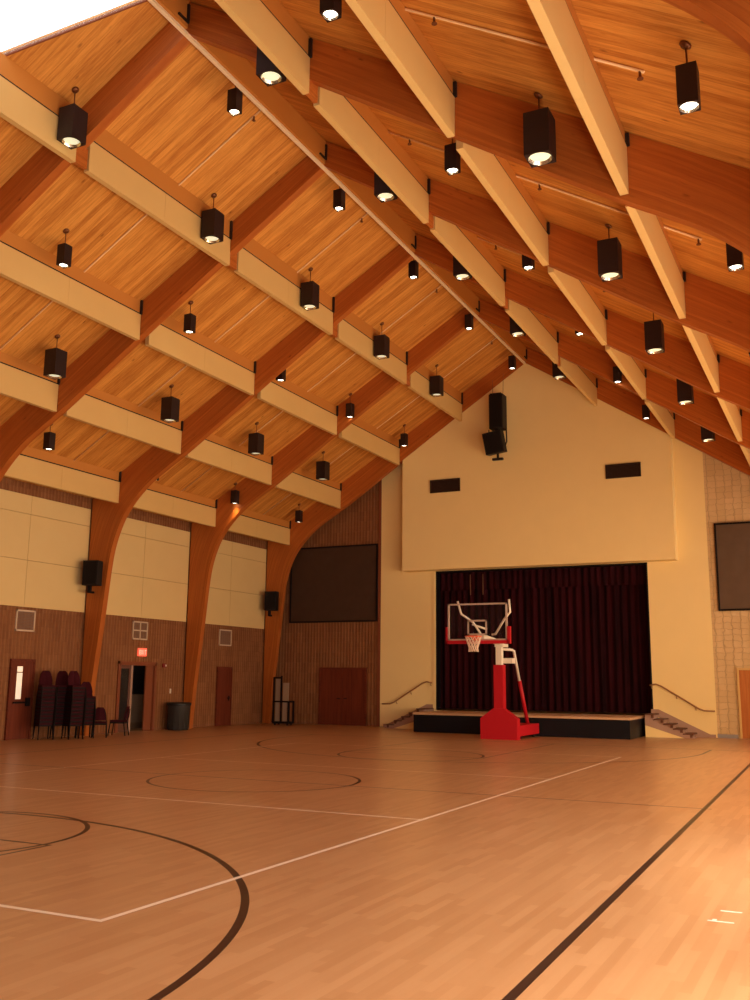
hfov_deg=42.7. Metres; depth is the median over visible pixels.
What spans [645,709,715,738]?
stairs
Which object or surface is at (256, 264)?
boxed purlin
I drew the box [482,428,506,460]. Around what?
speaker
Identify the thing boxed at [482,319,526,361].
ridge beam
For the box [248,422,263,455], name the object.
pendant lamp
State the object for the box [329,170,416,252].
ridge beam
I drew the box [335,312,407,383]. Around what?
boxed purlin
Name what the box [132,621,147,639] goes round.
air vent
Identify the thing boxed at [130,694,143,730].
wall
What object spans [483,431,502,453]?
speaker grille
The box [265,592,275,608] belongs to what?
speaker grille
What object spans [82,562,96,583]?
speaker grille
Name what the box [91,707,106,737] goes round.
chair
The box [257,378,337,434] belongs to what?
boxed purlin
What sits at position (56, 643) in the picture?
wall
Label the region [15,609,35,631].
air vent
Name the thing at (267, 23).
boxed purlin
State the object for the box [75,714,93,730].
chair
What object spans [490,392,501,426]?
speaker grille
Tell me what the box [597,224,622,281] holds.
pendant lamp
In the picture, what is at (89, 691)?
chair
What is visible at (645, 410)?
pendant lamp
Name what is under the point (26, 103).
boxed purlin
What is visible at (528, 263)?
pendant lamp
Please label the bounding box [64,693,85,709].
chair
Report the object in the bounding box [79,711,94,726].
chair
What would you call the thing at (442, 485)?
air vent
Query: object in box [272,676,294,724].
equipment cart
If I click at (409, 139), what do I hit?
pipe
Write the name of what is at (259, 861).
floor
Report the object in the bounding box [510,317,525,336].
pendant lamp
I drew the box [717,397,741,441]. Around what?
boxed purlin
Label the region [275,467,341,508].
boxed purlin
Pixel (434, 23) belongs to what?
pipe
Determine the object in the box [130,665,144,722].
notice board
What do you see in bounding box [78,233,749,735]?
arch
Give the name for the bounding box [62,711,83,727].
chair
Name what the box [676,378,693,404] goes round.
pendant lamp
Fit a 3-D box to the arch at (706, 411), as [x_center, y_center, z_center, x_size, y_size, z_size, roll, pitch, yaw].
[3.364,0.326,30.403,22.300,14.130,0.328,-5,-12,26]
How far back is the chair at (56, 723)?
27.74 m
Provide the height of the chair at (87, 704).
0.883 m
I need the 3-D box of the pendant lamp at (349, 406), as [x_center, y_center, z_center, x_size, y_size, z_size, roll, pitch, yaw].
[-0.853,-3.246,32.870,0.220,0.856,0.220,-5,-12,26]
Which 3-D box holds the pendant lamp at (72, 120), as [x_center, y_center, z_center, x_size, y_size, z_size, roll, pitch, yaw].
[-5.713,-7.292,18.190,0.370,1.136,0.370,-5,-12,26]
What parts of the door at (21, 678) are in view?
vision glass, handle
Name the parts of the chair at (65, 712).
seat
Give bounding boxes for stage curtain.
[440,565,651,712]
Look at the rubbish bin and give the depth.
32.66 m
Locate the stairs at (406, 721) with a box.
[383,704,433,728]
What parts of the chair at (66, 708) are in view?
seat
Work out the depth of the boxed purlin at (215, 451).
31.86 m
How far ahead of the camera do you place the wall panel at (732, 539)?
32.02 m
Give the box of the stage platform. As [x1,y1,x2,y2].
[413,710,645,739]
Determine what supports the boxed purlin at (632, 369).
attached to the ceiling
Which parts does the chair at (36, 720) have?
seat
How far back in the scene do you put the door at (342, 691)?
37.57 m
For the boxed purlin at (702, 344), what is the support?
attached to the ceiling
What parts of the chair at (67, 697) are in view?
seat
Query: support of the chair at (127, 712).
on the floor at (259, 861)
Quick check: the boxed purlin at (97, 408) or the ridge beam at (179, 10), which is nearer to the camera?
the ridge beam at (179, 10)
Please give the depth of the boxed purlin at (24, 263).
21.80 m
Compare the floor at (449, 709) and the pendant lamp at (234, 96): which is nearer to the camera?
the pendant lamp at (234, 96)
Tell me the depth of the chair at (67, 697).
27.69 m
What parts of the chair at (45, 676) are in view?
backrest, seat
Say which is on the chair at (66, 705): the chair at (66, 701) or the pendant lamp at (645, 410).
the chair at (66, 701)
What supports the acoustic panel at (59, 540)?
attached to the wall at (56, 643)
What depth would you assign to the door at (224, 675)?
36.22 m
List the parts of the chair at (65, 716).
seat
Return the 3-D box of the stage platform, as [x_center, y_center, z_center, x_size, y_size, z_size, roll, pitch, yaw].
[5.247,7.640,32.785,7.420,0.660,2.770,-5,-12,26]
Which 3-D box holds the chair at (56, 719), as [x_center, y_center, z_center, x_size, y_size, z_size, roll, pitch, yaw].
[-9.159,6.378,27.942,0.456,0.883,0.598,6,-12,-27]
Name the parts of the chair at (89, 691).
backrest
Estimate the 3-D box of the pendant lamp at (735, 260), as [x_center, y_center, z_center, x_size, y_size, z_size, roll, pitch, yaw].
[5.454,-3.903,14.579,0.220,0.806,0.220,-5,-12,26]
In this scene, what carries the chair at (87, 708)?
on the chair at (87, 712)
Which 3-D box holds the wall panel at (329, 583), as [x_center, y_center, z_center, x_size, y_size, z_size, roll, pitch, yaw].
[-1.679,3.378,38.608,3.980,3.060,0.090,-5,-12,26]
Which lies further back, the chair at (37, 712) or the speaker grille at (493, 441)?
the speaker grille at (493, 441)
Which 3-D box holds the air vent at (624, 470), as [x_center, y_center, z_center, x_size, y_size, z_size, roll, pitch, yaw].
[8.700,-1.031,33.674,1.220,0.500,0.050,-5,-12,26]
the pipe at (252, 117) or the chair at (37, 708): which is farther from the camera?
the chair at (37, 708)
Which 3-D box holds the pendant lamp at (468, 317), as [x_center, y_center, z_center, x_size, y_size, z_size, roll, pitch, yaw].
[3.078,-6.054,31.447,0.220,0.950,0.220,-5,-12,26]
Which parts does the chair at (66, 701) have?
seat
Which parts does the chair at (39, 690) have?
seat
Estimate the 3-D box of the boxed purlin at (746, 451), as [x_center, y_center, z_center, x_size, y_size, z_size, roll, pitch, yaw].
[11.527,-1.694,29.587,0.160,1.009,4.964,-5,-12,26]
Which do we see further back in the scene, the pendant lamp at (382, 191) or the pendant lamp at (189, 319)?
the pendant lamp at (189, 319)
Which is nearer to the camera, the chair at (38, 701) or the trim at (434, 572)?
the chair at (38, 701)
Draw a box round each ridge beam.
[156,0,190,28]
[196,40,326,163]
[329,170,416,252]
[418,257,479,314]
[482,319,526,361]
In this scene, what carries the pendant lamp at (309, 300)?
hanging from the ceiling
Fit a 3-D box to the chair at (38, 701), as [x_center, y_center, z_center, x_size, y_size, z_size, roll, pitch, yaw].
[-9.441,5.766,27.539,0.456,0.883,0.598,7,-13,-33]
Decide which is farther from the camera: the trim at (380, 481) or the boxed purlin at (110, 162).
the trim at (380, 481)
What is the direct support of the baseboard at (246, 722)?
attached to the wall at (56, 643)
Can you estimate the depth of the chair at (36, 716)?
27.28 m
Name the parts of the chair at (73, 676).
backrest, seat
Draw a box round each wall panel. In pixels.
[289,544,377,622]
[714,521,749,610]
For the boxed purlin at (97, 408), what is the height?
1.028 m
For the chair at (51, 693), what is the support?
on the chair at (38, 697)
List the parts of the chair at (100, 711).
backrest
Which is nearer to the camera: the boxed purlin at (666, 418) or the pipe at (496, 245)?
the pipe at (496, 245)
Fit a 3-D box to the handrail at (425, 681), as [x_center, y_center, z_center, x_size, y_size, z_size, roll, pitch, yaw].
[1.213,7.305,36.355,2.066,0.902,0.118,-5,-12,26]
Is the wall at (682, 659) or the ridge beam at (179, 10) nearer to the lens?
the ridge beam at (179, 10)
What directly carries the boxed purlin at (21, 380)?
attached to the ceiling
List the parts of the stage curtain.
pull cord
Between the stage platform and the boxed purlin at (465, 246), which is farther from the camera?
the stage platform
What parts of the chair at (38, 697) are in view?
seat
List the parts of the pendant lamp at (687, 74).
rod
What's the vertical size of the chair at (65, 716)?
0.883 m
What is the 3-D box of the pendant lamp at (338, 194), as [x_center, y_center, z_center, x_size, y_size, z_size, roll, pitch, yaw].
[-0.872,-7.569,23.526,0.220,0.950,0.220,-5,-12,26]
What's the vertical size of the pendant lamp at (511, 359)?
0.950 m
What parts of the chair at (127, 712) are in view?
seat, backrest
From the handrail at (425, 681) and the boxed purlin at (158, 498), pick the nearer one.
the boxed purlin at (158, 498)
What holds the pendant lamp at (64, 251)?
hanging from the ceiling
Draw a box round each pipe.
[0,110,260,349]
[74,213,367,460]
[181,285,441,491]
[263,338,495,514]
[314,107,701,245]
[405,8,644,80]
[413,213,604,291]
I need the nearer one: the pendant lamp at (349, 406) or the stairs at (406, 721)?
the pendant lamp at (349, 406)
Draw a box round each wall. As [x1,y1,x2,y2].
[0,477,267,739]
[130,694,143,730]
[271,438,749,738]
[402,364,677,571]
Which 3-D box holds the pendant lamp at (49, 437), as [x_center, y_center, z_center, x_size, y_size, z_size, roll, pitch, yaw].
[-8.960,-1.761,26.449,0.220,0.766,0.220,-5,-12,26]
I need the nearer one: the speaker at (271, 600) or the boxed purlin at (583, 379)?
the boxed purlin at (583, 379)
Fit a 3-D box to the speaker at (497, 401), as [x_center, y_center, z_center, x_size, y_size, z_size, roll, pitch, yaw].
[4.548,-3.641,35.608,0.520,2.120,0.512,-5,-12,26]
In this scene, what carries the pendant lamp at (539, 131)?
hanging from the ceiling
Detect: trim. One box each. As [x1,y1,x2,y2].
[3,0,147,55]
[377,480,381,725]
[433,571,435,708]
[436,562,652,708]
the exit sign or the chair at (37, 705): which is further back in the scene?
the exit sign
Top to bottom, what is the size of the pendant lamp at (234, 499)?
0.766 m
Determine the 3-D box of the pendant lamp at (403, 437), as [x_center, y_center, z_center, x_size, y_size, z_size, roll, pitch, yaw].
[1.123,-2.488,36.831,0.220,0.856,0.220,-5,-12,26]
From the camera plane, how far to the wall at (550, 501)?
35.02 m
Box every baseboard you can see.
[0,721,261,740]
[271,720,376,725]
[718,734,738,738]
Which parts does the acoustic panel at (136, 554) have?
panel, panel, panel, panel, panel, panel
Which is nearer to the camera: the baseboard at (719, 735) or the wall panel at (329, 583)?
the baseboard at (719, 735)
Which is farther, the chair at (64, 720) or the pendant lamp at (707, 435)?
the pendant lamp at (707, 435)
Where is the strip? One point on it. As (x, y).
(154, 3)
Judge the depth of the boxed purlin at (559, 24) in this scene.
11.41 m
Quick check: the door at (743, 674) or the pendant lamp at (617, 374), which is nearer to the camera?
the pendant lamp at (617, 374)
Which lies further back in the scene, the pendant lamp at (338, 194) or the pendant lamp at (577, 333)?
the pendant lamp at (577, 333)
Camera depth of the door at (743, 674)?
31.18 m
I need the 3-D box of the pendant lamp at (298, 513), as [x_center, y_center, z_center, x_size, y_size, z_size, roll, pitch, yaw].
[-3.034,0.512,38.330,0.220,0.766,0.220,-5,-12,26]
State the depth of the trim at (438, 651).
35.95 m
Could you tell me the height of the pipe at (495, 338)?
6.391 m
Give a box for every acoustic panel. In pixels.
[0,489,90,611]
[106,518,189,621]
[205,540,265,628]
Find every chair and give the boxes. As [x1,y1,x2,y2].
[32,722,52,739]
[33,711,54,728]
[33,715,53,731]
[33,719,53,735]
[34,700,55,716]
[34,704,54,720]
[34,707,54,724]
[35,684,56,705]
[35,692,55,709]
[35,692,55,712]
[36,671,56,701]
[49,722,67,738]
[50,718,62,728]
[55,671,67,697]
[56,684,66,691]
[61,718,82,739]
[61,719,83,735]
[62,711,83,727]
[62,715,83,731]
[63,700,84,716]
[63,704,84,720]
[63,707,84,724]
[64,684,85,705]
[64,692,85,712]
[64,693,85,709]
[65,671,86,701]
[74,722,93,738]
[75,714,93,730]
[75,718,93,734]
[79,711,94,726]
[81,682,95,712]
[82,707,94,723]
[86,695,95,715]
[86,703,94,719]
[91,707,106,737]
[107,706,129,735]
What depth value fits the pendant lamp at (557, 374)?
31.94 m
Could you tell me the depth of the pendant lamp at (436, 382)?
33.85 m
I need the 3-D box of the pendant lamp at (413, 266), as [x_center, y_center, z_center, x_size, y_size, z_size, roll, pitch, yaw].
[1.103,-6.811,27.487,0.220,0.950,0.220,-5,-12,26]
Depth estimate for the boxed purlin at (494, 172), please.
17.39 m
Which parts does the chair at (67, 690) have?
seat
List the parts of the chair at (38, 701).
seat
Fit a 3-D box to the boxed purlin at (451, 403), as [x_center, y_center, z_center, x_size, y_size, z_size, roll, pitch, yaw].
[2.217,-3.983,34.667,0.160,1.130,4.964,-5,-12,26]
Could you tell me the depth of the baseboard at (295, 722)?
38.00 m
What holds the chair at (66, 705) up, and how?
on the chair at (66, 708)
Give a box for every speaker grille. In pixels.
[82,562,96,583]
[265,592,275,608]
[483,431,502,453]
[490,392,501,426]
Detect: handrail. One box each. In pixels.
[382,681,431,704]
[650,684,714,711]
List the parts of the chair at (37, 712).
seat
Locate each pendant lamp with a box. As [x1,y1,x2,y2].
[43,334,67,379]
[43,424,55,450]
[56,228,71,268]
[57,86,87,148]
[160,384,179,422]
[183,301,195,333]
[201,193,223,243]
[227,86,242,116]
[230,482,238,503]
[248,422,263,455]
[256,46,285,86]
[276,369,285,381]
[295,503,302,522]
[300,267,319,310]
[316,451,329,480]
[319,0,341,22]
[333,186,344,211]
[346,393,353,417]
[374,171,397,202]
[374,322,389,359]
[400,424,407,446]
[408,259,418,279]
[430,364,443,396]
[444,138,460,175]
[453,256,471,280]
[465,314,472,329]
[508,355,515,369]
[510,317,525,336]
[522,255,534,270]
[523,92,555,167]
[552,362,565,379]
[575,331,583,335]
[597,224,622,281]
[613,366,621,383]
[642,404,649,419]
[644,313,664,354]
[675,40,700,114]
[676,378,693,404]
[701,426,714,441]
[726,243,743,271]
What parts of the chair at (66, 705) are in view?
seat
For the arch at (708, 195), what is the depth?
14.72 m
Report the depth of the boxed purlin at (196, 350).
26.36 m
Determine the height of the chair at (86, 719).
0.883 m
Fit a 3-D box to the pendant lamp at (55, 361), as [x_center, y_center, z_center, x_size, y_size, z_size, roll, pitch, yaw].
[-7.849,-3.552,23.630,0.370,1.076,0.370,-5,-12,26]
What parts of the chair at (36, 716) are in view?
seat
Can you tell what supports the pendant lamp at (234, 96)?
hanging from the ceiling
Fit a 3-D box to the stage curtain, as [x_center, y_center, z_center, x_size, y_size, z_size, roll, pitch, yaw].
[6.015,4.834,34.908,8.420,5.530,0.425,-5,-12,26]
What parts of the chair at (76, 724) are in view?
seat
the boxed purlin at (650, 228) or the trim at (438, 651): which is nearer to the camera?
the boxed purlin at (650, 228)
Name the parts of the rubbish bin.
lid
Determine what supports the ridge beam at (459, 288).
attached to the ceiling
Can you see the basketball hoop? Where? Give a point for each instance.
(499, 723)
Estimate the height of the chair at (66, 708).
0.883 m
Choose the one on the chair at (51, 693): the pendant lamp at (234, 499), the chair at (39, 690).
the chair at (39, 690)
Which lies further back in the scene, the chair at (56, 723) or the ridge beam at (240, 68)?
the chair at (56, 723)
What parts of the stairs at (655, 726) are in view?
panel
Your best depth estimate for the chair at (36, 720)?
27.27 m
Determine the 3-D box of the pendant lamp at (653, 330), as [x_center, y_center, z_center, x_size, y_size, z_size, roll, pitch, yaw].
[6.312,-3.865,21.717,0.370,1.044,0.370,-5,-12,26]
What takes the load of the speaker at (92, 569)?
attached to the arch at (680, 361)
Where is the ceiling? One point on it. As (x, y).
(181, 118)
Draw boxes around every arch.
[0,3,749,256]
[0,142,749,481]
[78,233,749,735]
[184,299,749,728]
[262,347,749,722]
[661,0,749,55]
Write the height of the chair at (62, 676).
0.883 m
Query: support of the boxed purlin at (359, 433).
attached to the ceiling
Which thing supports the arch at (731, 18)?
on the floor at (259, 861)
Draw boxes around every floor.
[0,723,749,999]
[437,708,646,714]
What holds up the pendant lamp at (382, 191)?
hanging from the ceiling
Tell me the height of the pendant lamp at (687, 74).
0.806 m
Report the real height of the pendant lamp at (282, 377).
0.856 m
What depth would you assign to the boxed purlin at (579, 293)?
22.16 m
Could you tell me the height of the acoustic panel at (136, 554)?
3.258 m
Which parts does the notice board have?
panel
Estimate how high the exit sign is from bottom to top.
0.260 m
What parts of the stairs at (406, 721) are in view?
panel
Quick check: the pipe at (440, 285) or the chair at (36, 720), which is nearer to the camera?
the chair at (36, 720)
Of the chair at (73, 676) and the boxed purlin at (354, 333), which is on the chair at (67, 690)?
the chair at (73, 676)
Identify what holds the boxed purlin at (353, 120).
attached to the ceiling
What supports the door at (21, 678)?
in the wall at (56, 643)
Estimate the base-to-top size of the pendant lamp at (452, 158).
0.868 m
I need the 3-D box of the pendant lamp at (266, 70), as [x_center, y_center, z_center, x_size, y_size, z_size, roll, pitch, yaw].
[-1.743,-7.694,16.286,0.370,1.184,0.370,-5,-12,26]
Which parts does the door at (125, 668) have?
pane, post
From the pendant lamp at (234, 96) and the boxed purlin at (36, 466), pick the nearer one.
the pendant lamp at (234, 96)
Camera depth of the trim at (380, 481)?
37.54 m
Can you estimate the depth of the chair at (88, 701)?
28.17 m
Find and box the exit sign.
[137,648,146,655]
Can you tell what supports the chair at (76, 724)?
on the floor at (259, 861)
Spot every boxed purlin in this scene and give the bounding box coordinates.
[0,52,75,162]
[0,230,142,339]
[0,351,59,411]
[4,446,121,502]
[63,388,183,453]
[84,130,232,265]
[133,482,217,526]
[145,317,255,394]
[185,434,272,484]
[215,0,312,94]
[228,509,290,544]
[234,239,334,334]
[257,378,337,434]
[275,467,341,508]
[314,86,429,223]
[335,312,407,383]
[339,418,400,464]
[345,0,456,137]
[408,365,462,421]
[430,216,505,305]
[456,140,549,265]
[505,299,558,363]
[527,0,629,195]
[548,266,607,344]
[558,357,597,405]
[605,345,646,399]
[625,205,685,318]
[644,399,674,438]
[682,325,719,392]
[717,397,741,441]
[740,445,749,465]
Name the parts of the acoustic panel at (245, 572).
panel, panel, panel, panel, panel, panel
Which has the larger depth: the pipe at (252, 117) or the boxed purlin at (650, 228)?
the pipe at (252, 117)
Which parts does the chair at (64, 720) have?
seat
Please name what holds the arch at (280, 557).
on the floor at (259, 861)
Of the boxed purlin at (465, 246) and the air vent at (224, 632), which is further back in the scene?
the air vent at (224, 632)
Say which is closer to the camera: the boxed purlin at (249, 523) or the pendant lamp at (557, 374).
the pendant lamp at (557, 374)
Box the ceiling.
[0,0,749,540]
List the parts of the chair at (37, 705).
seat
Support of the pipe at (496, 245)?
attached to the ceiling
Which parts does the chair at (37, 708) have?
seat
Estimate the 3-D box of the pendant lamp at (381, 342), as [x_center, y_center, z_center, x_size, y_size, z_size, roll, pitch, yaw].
[0.213,-5.019,30.071,0.370,1.136,0.370,-5,-12,26]
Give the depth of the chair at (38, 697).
27.39 m
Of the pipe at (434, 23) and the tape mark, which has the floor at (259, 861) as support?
the tape mark
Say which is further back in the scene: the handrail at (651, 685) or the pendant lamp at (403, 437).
the pendant lamp at (403, 437)
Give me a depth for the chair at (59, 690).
27.86 m
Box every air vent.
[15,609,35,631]
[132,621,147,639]
[219,629,231,645]
[430,478,459,492]
[605,462,640,478]
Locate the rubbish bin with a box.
[167,702,191,729]
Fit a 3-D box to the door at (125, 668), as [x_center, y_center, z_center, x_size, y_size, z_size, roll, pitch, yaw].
[-7.976,6.522,31.878,0.200,2.270,1.940,-5,-12,26]
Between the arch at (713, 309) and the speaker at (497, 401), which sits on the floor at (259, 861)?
the arch at (713, 309)
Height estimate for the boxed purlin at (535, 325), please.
1.111 m
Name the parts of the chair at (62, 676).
backrest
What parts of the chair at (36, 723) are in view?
seat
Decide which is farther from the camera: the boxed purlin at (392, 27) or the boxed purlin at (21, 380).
the boxed purlin at (21, 380)
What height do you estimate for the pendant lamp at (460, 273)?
1.184 m
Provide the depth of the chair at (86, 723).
28.09 m
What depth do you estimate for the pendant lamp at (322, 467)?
35.34 m
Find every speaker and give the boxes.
[82,560,102,593]
[264,591,278,616]
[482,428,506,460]
[489,380,506,430]
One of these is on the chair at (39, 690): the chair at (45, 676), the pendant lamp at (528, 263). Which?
the chair at (45, 676)
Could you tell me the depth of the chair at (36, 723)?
27.29 m
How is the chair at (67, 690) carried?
on the chair at (67, 694)
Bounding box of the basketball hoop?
[446,599,538,739]
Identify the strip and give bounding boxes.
[148,0,525,363]
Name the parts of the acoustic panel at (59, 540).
panel, panel, panel, panel, panel, panel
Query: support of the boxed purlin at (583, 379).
attached to the ceiling
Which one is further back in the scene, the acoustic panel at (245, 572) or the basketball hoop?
the acoustic panel at (245, 572)
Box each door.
[4,659,35,739]
[114,661,156,732]
[214,667,232,725]
[318,668,366,725]
[736,668,749,738]
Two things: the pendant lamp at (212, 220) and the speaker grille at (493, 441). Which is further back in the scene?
the speaker grille at (493, 441)
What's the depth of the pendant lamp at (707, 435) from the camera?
29.45 m
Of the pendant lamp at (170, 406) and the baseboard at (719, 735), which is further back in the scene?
the baseboard at (719, 735)
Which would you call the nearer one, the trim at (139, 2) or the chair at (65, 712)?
the trim at (139, 2)
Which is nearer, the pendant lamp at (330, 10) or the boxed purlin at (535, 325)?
the pendant lamp at (330, 10)
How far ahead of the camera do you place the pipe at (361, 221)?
26.60 m

